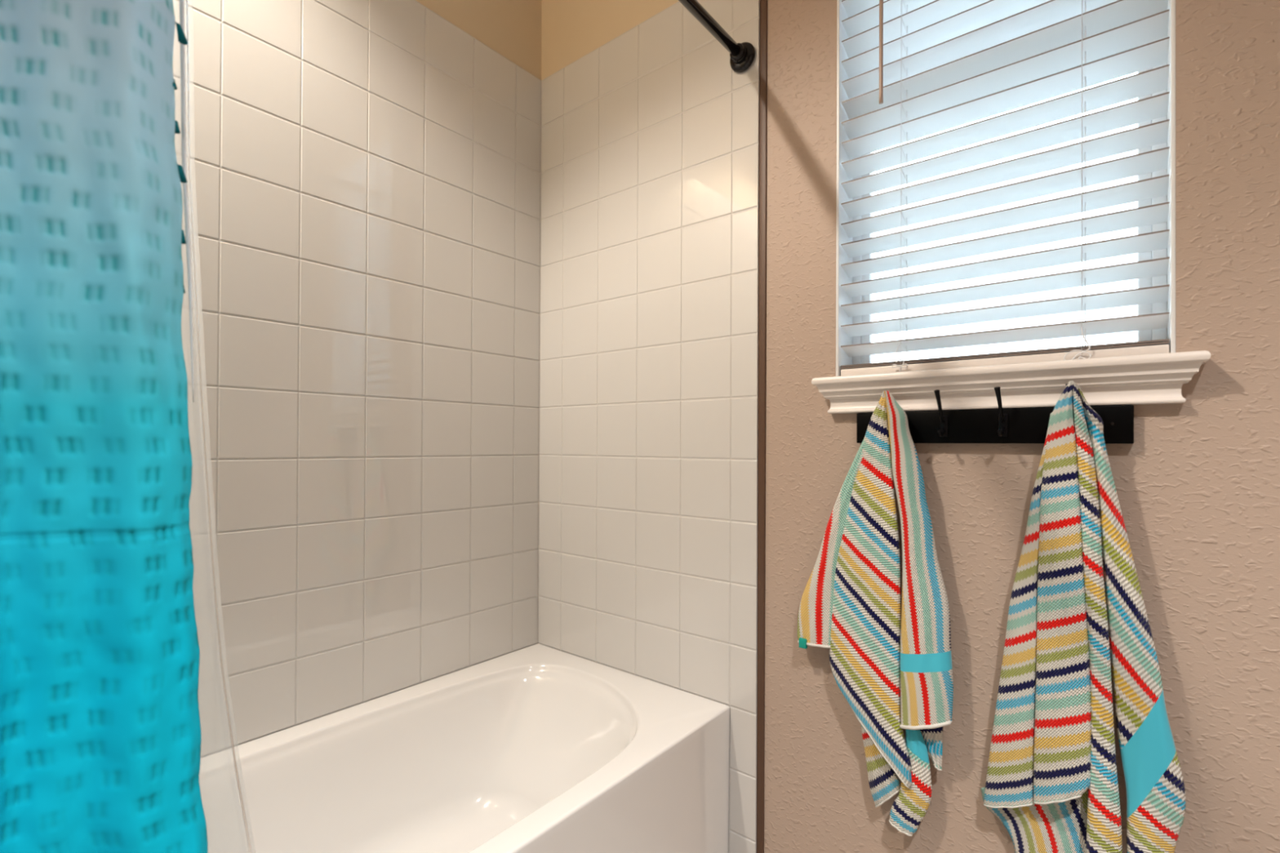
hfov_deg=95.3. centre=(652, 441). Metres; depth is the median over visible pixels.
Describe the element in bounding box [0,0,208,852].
shower curtain
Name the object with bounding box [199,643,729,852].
bathtub
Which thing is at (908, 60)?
window blind
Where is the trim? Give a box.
[756,0,767,852]
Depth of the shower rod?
1.36 m
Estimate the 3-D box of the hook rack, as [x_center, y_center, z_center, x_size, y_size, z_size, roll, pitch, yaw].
[0.605,-0.047,1.092,0.456,0.102,0.058,0,0,38]
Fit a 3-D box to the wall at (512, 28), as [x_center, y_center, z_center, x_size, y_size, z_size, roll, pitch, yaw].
[-1.410,-0.308,0.690,0.120,2.740,3.200,0,0,38]
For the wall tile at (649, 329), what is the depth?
1.59 m
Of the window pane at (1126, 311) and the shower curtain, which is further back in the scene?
the window pane at (1126, 311)
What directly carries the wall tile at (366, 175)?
attached to the wall at (512, 28)
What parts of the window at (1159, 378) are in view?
sash, sash, frame, sill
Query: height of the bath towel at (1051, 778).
0.933 m
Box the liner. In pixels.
[179,0,252,852]
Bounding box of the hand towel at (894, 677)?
[797,391,953,835]
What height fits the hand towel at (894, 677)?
0.879 m
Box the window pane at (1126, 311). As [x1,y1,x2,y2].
[872,124,1137,363]
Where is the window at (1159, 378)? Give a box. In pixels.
[811,0,1210,413]
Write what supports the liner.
hanging from the shower rod
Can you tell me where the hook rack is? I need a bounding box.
[856,383,1133,444]
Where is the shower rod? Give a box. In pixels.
[678,0,755,72]
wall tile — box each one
[173,0,541,757]
[537,0,759,852]
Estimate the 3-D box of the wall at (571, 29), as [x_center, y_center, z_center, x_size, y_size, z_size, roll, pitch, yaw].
[-0.050,-1.415,1.663,0.798,0.501,0.002,0,0,38]
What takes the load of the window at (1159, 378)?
in the wall at (1197, 484)
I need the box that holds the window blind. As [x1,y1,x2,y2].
[840,0,1169,376]
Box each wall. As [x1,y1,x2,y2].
[415,0,542,79]
[541,0,679,80]
[764,0,1279,852]
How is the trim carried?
attached to the wall at (1197, 484)
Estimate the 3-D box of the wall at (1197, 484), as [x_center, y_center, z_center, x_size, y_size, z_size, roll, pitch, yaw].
[0.733,-0.294,1.120,2.940,2.740,0.140,0,0,38]
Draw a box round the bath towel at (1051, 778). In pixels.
[981,380,1186,852]

